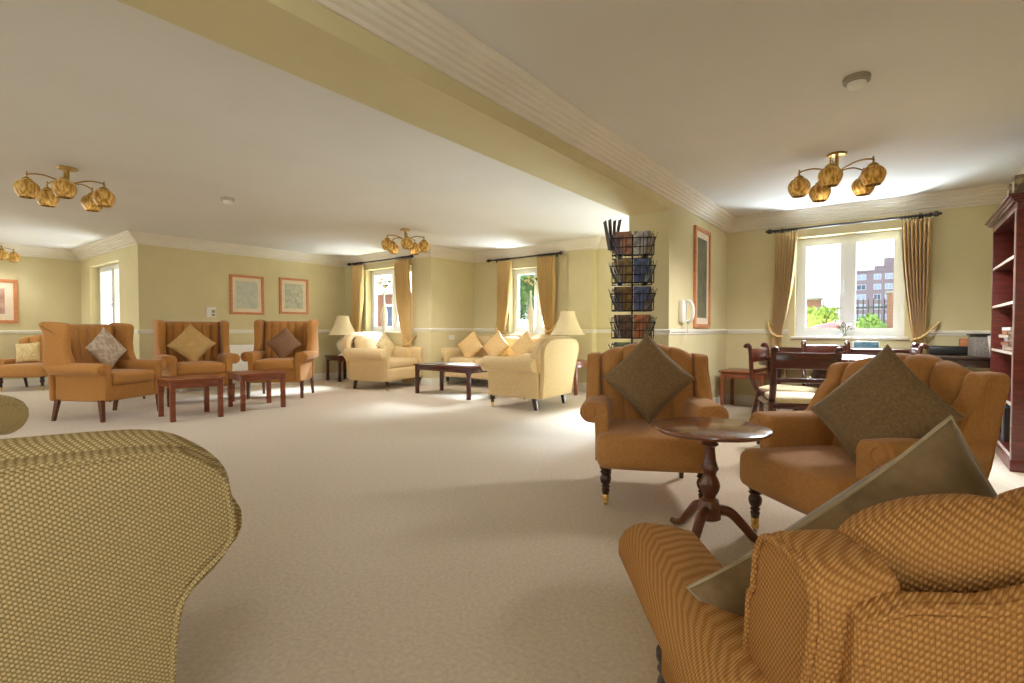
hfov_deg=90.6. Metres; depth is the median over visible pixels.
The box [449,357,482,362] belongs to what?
seat cushion
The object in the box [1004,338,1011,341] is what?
book
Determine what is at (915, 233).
curtain
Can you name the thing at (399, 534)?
floor
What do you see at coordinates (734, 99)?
ceiling
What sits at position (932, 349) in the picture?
storage box
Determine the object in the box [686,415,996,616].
cushion
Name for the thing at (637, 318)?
magazine
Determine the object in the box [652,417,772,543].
pedestal table
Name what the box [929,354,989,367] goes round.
desk
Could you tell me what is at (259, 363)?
seat cushion
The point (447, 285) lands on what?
wall
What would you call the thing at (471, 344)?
cushion
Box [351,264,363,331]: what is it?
curtain
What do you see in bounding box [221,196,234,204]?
smoke detector
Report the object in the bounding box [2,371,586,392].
baseboard
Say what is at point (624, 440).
armchair
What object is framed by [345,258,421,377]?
wall
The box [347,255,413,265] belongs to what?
curtain rod
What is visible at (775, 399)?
dining chair
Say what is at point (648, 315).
magazine
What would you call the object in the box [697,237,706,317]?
print
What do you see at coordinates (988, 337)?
book
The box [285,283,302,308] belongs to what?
print
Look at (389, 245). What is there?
chandelier
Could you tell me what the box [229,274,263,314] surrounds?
framed picture
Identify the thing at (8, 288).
framed picture
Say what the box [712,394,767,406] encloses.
baseboard
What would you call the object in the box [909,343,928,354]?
dining chair
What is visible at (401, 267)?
curtain
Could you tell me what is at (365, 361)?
armchair
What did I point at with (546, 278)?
curtain
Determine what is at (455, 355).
sofa
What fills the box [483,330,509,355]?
cushion
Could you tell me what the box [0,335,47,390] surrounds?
armchair
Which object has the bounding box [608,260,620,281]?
magazine
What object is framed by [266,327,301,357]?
cushion
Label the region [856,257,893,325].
apartment block
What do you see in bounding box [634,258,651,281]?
magazine
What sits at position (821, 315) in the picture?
hedge
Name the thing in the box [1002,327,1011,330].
book
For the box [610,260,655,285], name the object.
wire basket
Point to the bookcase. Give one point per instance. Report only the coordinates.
(1007, 221)
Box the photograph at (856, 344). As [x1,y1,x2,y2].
[854,342,878,347]
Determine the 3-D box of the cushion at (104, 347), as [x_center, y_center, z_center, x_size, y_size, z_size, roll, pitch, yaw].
[-4.702,0.087,5.883,0.163,0.507,0.519,0,1,3]
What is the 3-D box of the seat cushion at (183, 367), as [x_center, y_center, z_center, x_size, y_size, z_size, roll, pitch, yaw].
[-4.347,0.363,7.012,0.565,0.185,0.620,-1,2,-43]
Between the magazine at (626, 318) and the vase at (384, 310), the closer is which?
the magazine at (626, 318)
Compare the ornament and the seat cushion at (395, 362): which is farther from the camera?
the seat cushion at (395, 362)
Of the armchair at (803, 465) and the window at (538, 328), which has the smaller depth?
the armchair at (803, 465)
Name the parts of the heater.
casing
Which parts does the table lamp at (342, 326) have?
lamp shade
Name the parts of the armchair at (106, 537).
arm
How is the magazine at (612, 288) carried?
in the magazine rack
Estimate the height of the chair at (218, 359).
1.144 m
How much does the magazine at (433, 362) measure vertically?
0.006 m
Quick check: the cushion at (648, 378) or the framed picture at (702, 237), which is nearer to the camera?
the cushion at (648, 378)
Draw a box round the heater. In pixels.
[179,345,253,392]
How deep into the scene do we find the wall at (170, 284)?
8.64 m
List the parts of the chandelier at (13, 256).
lamp shade, lamp shade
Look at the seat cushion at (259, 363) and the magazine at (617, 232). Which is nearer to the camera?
the magazine at (617, 232)
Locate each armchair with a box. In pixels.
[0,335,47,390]
[0,394,28,434]
[0,429,241,682]
[342,332,422,390]
[480,336,578,410]
[580,343,728,504]
[619,486,1023,682]
[740,353,1010,529]
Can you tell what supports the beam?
attached to the ceiling
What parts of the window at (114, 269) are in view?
sash, frame, sash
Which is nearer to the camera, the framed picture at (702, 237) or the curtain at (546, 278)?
the framed picture at (702, 237)
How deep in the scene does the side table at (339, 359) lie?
9.94 m
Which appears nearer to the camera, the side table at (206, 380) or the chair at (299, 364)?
the side table at (206, 380)
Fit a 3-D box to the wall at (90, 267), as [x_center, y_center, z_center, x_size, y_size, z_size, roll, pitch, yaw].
[-6.983,-0.442,8.887,2.900,2.480,0.250,1,2,37]
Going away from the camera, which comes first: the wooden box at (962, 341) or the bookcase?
the bookcase
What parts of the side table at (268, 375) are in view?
leg, leg, leg, leg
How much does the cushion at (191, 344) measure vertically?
0.577 m
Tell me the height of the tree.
6.036 m
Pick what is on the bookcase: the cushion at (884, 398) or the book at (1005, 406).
the book at (1005, 406)
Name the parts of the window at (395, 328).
sash, sill, sash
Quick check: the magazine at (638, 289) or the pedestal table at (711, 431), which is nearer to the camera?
the pedestal table at (711, 431)
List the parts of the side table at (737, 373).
leg, leg, leg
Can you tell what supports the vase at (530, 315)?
on the window at (538, 328)
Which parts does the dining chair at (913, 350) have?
crest rail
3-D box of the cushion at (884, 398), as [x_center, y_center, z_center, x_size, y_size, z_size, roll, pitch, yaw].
[1.565,0.301,2.171,0.219,0.576,0.606,0,1,-16]
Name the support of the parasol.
on the ground
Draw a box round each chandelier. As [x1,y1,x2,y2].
[0,246,20,261]
[13,165,115,211]
[381,228,429,254]
[788,151,886,202]
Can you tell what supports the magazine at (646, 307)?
in the magazine rack
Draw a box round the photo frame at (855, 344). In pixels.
[852,341,879,348]
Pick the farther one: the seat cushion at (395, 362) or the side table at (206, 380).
the seat cushion at (395, 362)
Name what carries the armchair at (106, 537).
on the floor
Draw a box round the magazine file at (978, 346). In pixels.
[966,334,990,356]
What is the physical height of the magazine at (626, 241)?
0.208 m
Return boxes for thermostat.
[206,307,215,316]
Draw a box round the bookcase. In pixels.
[985,192,1023,472]
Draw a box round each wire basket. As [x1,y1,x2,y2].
[610,232,656,259]
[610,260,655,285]
[610,288,655,311]
[610,317,655,338]
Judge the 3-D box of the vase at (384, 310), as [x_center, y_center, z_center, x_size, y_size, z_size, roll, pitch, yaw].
[-2.499,-0.715,9.909,0.200,1.034,0.254,1,2,37]
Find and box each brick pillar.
[806,297,822,308]
[886,291,892,327]
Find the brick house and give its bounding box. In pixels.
[377,272,411,325]
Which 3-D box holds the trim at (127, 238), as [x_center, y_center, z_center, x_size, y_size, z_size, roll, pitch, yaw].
[-4.957,-1.572,7.676,15.188,0.165,5.591,0,1,-5]
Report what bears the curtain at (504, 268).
hanging from the curtain rod at (560, 252)
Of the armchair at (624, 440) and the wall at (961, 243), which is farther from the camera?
the wall at (961, 243)
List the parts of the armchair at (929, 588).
leg, arm, backrest, panel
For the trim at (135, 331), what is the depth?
8.88 m
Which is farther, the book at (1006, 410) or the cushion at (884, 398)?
the book at (1006, 410)
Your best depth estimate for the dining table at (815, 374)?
4.93 m
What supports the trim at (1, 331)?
attached to the wall at (48, 289)
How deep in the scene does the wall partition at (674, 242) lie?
5.49 m
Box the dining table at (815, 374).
[759,353,874,410]
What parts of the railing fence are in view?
rail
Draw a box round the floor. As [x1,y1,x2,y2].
[0,378,1023,682]
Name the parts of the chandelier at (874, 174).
lamp shade, arm, lamp shade, lamp shade, ceiling plate, arm, arm, lamp shade, lamp shade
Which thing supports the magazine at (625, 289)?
in the magazine rack
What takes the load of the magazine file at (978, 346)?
on the desk at (963, 360)
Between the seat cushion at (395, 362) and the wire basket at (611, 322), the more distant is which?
the seat cushion at (395, 362)
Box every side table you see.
[155,374,225,422]
[225,369,287,411]
[325,355,345,381]
[574,359,586,394]
[718,368,768,406]
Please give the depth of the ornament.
6.11 m
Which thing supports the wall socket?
attached to the wall at (447, 285)
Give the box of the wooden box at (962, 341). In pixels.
[959,338,967,345]
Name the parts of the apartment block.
pane, pane, pane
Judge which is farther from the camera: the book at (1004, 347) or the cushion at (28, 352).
the cushion at (28, 352)
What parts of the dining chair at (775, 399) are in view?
leg, leg, seat rail, seat, cross rail, crest rail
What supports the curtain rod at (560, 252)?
attached to the wall at (485, 273)
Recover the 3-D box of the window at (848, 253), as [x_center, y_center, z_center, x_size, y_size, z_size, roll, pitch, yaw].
[4.064,-0.664,6.141,1.180,1.270,0.255,1,2,37]
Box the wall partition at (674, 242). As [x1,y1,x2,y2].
[628,201,726,397]
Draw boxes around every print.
[0,288,4,313]
[236,281,257,308]
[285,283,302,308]
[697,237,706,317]
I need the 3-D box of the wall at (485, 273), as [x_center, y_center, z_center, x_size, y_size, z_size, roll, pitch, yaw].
[1.052,-0.439,8.761,4.340,2.480,0.250,1,2,37]
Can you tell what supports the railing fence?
on the ground
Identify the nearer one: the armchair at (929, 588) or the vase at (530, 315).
the armchair at (929, 588)
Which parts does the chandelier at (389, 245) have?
lamp shade, lamp shade, ceiling plate, lamp shade, lamp shade, lamp shade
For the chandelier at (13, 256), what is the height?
0.327 m
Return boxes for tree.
[520,274,533,319]
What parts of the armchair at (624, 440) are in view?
arm, leg, backrest, seat, leg, arm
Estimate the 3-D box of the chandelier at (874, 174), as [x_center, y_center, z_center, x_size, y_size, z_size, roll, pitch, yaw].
[2.756,-1.414,4.270,0.673,0.327,0.698,0,1,-13]
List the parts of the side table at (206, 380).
leg, leg, leg, leg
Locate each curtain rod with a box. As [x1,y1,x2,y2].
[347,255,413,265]
[487,251,562,262]
[766,211,942,233]
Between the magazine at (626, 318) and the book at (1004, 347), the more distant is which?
the magazine at (626, 318)
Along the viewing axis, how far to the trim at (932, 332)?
5.48 m
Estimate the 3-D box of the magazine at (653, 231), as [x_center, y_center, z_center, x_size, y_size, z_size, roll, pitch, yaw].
[1.263,-0.894,4.607,0.112,0.209,0.155,0,1,11]
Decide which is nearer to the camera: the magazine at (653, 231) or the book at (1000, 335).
the book at (1000, 335)
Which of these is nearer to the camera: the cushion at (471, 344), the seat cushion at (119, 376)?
the seat cushion at (119, 376)
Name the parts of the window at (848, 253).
sash, sill, sash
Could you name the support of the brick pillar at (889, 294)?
on the ground
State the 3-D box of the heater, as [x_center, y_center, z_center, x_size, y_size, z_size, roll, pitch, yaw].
[-4.993,0.436,8.550,0.156,0.740,1.300,1,2,37]
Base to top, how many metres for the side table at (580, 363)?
0.520 m
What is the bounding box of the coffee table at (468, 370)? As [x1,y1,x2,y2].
[413,362,486,399]
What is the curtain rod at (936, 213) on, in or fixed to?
attached to the wall at (961, 243)
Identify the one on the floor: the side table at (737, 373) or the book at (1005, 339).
the side table at (737, 373)
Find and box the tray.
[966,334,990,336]
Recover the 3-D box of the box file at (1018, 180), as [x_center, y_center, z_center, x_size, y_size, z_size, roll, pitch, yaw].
[3.878,-1.142,3.782,0.203,0.210,0.100,1,2,37]
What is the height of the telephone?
0.435 m
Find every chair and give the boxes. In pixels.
[39,322,166,422]
[152,319,239,406]
[240,319,318,398]
[743,342,817,414]
[757,346,844,444]
[801,340,850,385]
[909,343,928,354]
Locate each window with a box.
[99,263,119,323]
[363,266,412,332]
[506,268,544,334]
[790,230,908,339]
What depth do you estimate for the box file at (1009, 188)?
3.99 m
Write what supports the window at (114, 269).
in the wall at (90, 267)
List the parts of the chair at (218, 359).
arm, leg, backrest, seat frame, arm, leg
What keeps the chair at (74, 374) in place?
on the floor
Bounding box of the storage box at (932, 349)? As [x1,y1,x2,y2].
[928,346,967,354]
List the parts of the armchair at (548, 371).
arm, arm, backrest, leg, panel, leg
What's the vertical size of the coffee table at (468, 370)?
0.470 m
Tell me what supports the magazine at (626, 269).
in the magazine rack
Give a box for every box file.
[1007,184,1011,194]
[1012,174,1023,192]
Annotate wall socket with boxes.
[449,335,454,339]
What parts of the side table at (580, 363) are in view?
leg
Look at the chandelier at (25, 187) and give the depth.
4.63 m
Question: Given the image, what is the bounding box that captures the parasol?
[809,322,856,327]
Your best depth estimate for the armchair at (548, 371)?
6.38 m
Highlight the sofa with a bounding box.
[441,334,552,384]
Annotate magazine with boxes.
[423,362,453,363]
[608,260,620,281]
[608,288,620,309]
[608,316,620,337]
[609,232,620,253]
[614,231,631,254]
[614,259,631,281]
[614,287,631,309]
[614,315,630,337]
[614,342,630,346]
[633,315,650,337]
[634,230,651,253]
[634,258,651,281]
[634,286,650,309]
[644,286,657,309]
[644,315,656,336]
[645,231,657,252]
[645,259,657,281]
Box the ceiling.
[0,0,1023,257]
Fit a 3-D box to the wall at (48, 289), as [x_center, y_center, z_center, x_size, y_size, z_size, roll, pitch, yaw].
[-10.269,-0.403,7.183,0.250,2.480,6.950,1,2,37]
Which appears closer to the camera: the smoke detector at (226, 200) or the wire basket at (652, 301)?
the wire basket at (652, 301)
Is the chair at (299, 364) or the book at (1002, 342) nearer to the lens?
the book at (1002, 342)
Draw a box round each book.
[987,336,990,356]
[999,334,1011,337]
[1001,341,1011,345]
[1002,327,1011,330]
[1002,331,1011,334]
[1002,345,1011,349]
[1002,406,1010,439]
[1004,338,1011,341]
[1004,408,1010,441]
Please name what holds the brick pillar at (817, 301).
on the ground
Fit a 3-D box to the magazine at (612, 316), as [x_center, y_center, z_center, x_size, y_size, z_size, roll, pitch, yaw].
[0.946,-0.141,4.689,0.112,0.209,0.155,0,1,11]
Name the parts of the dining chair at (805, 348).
crest rail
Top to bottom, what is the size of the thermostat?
0.175 m
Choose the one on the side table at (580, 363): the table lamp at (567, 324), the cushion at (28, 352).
the table lamp at (567, 324)
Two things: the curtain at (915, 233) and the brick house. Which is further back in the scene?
the brick house
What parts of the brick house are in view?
pane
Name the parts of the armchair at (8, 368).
leg, arm, seat, leg, backrest, leg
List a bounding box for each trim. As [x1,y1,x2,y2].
[0,230,607,266]
[0,330,42,333]
[134,330,363,333]
[313,0,1023,232]
[414,328,505,330]
[582,329,787,334]
[925,330,990,335]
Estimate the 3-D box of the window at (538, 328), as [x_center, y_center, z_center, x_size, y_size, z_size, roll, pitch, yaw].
[0.347,-0.735,9.240,0.970,1.210,0.265,1,2,37]
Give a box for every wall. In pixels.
[0,256,81,379]
[80,246,133,345]
[132,244,344,373]
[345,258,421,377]
[421,256,473,378]
[474,249,628,352]
[726,203,1000,395]
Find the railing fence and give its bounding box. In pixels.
[823,298,885,322]
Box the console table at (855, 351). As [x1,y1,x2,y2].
[771,347,909,410]
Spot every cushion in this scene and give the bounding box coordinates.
[15,342,40,363]
[85,327,126,367]
[112,369,154,384]
[167,324,215,360]
[177,361,224,374]
[254,358,294,369]
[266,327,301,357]
[376,331,394,355]
[390,357,417,368]
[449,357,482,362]
[458,331,482,356]
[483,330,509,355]
[511,330,534,356]
[602,334,695,423]
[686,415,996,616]
[810,344,964,463]
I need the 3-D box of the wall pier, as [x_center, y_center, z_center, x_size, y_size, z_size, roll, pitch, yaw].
[1.171,-0.431,8.431,0.450,2.480,0.130,1,2,37]
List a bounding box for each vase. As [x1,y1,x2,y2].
[377,278,390,330]
[524,275,536,332]
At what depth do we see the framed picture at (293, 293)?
9.71 m
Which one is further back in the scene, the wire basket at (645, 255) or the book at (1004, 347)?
the wire basket at (645, 255)
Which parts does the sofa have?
arm, seat frame, backrest, backrest, backrest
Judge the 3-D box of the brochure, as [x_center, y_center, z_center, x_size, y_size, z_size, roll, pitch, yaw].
[0.931,-0.985,4.708,0.163,0.294,0.084,0,1,6]
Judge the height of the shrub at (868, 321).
1.752 m
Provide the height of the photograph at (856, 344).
0.060 m
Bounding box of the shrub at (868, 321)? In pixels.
[855,312,887,327]
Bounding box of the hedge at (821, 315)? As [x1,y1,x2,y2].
[806,305,838,327]
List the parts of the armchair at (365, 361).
panel, leg, arm, backrest, seat frame, arm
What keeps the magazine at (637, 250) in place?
in the magazine rack
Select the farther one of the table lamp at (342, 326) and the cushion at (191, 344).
the table lamp at (342, 326)
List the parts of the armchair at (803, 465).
leg, arm, seat, backrest, arm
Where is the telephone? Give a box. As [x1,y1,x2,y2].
[679,300,694,339]
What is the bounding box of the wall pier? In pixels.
[569,249,596,382]
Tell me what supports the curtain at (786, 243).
hanging from the curtain rod at (936, 213)
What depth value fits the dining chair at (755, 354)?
4.60 m
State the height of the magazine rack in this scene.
1.880 m
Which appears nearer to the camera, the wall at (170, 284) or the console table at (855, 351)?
the console table at (855, 351)
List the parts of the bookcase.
panel, shelf, shelf, cornice, shelf, shelf, panel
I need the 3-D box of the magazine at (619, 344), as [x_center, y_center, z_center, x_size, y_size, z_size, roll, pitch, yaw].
[1.012,0.110,4.643,0.155,0.208,0.038,0,1,11]
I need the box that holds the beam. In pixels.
[117,0,669,215]
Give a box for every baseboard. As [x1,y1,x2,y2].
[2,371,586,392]
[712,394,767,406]
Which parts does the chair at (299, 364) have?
leg, arm, leg, seat frame, backrest, leg, arm, leg, panel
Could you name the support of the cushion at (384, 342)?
on the armchair at (365, 361)
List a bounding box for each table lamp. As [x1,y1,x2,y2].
[328,314,354,355]
[550,309,584,336]
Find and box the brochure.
[603,219,621,250]
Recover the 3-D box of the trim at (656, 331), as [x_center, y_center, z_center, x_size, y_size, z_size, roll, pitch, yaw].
[1.442,-0.134,6.800,3.710,0.060,2.402,1,2,37]
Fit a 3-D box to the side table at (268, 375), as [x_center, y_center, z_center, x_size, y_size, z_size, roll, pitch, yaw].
[-3.320,0.621,6.589,0.570,0.460,0.600,-1,2,-45]
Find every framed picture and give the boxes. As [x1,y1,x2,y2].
[0,279,17,322]
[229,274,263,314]
[279,277,308,313]
[693,225,710,327]
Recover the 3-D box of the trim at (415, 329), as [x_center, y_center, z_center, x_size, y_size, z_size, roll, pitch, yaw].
[-1.001,-0.222,9.543,1.673,0.060,0.681,0,1,-18]
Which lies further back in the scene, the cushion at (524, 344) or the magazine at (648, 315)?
the cushion at (524, 344)
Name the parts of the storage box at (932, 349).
lid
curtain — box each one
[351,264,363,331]
[394,258,416,382]
[495,260,511,333]
[537,256,556,335]
[767,231,796,384]
[901,217,939,353]
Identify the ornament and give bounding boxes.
[836,322,854,335]
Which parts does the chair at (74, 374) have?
panel, leg, arm, backrest, leg, seat frame, leg, arm, leg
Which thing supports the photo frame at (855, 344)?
on the console table at (855, 351)
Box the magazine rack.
[610,232,656,347]
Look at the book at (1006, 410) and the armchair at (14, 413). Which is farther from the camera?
the book at (1006, 410)
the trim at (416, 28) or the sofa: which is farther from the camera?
the sofa
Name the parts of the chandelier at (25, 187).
lamp shade, arm, lamp shade, lamp shade, ceiling plate, arm, arm, lamp shade, lamp shade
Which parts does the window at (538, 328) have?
sill, sash, sash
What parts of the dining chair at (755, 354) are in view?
leg, crest rail, cross rail, seat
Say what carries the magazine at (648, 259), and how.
in the magazine rack
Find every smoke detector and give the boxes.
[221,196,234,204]
[843,71,870,90]
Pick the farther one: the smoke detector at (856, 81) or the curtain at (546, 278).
the curtain at (546, 278)
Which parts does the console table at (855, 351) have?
leg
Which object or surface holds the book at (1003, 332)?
on the book at (1000, 335)
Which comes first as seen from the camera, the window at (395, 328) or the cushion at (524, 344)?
the cushion at (524, 344)
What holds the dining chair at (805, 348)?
on the floor

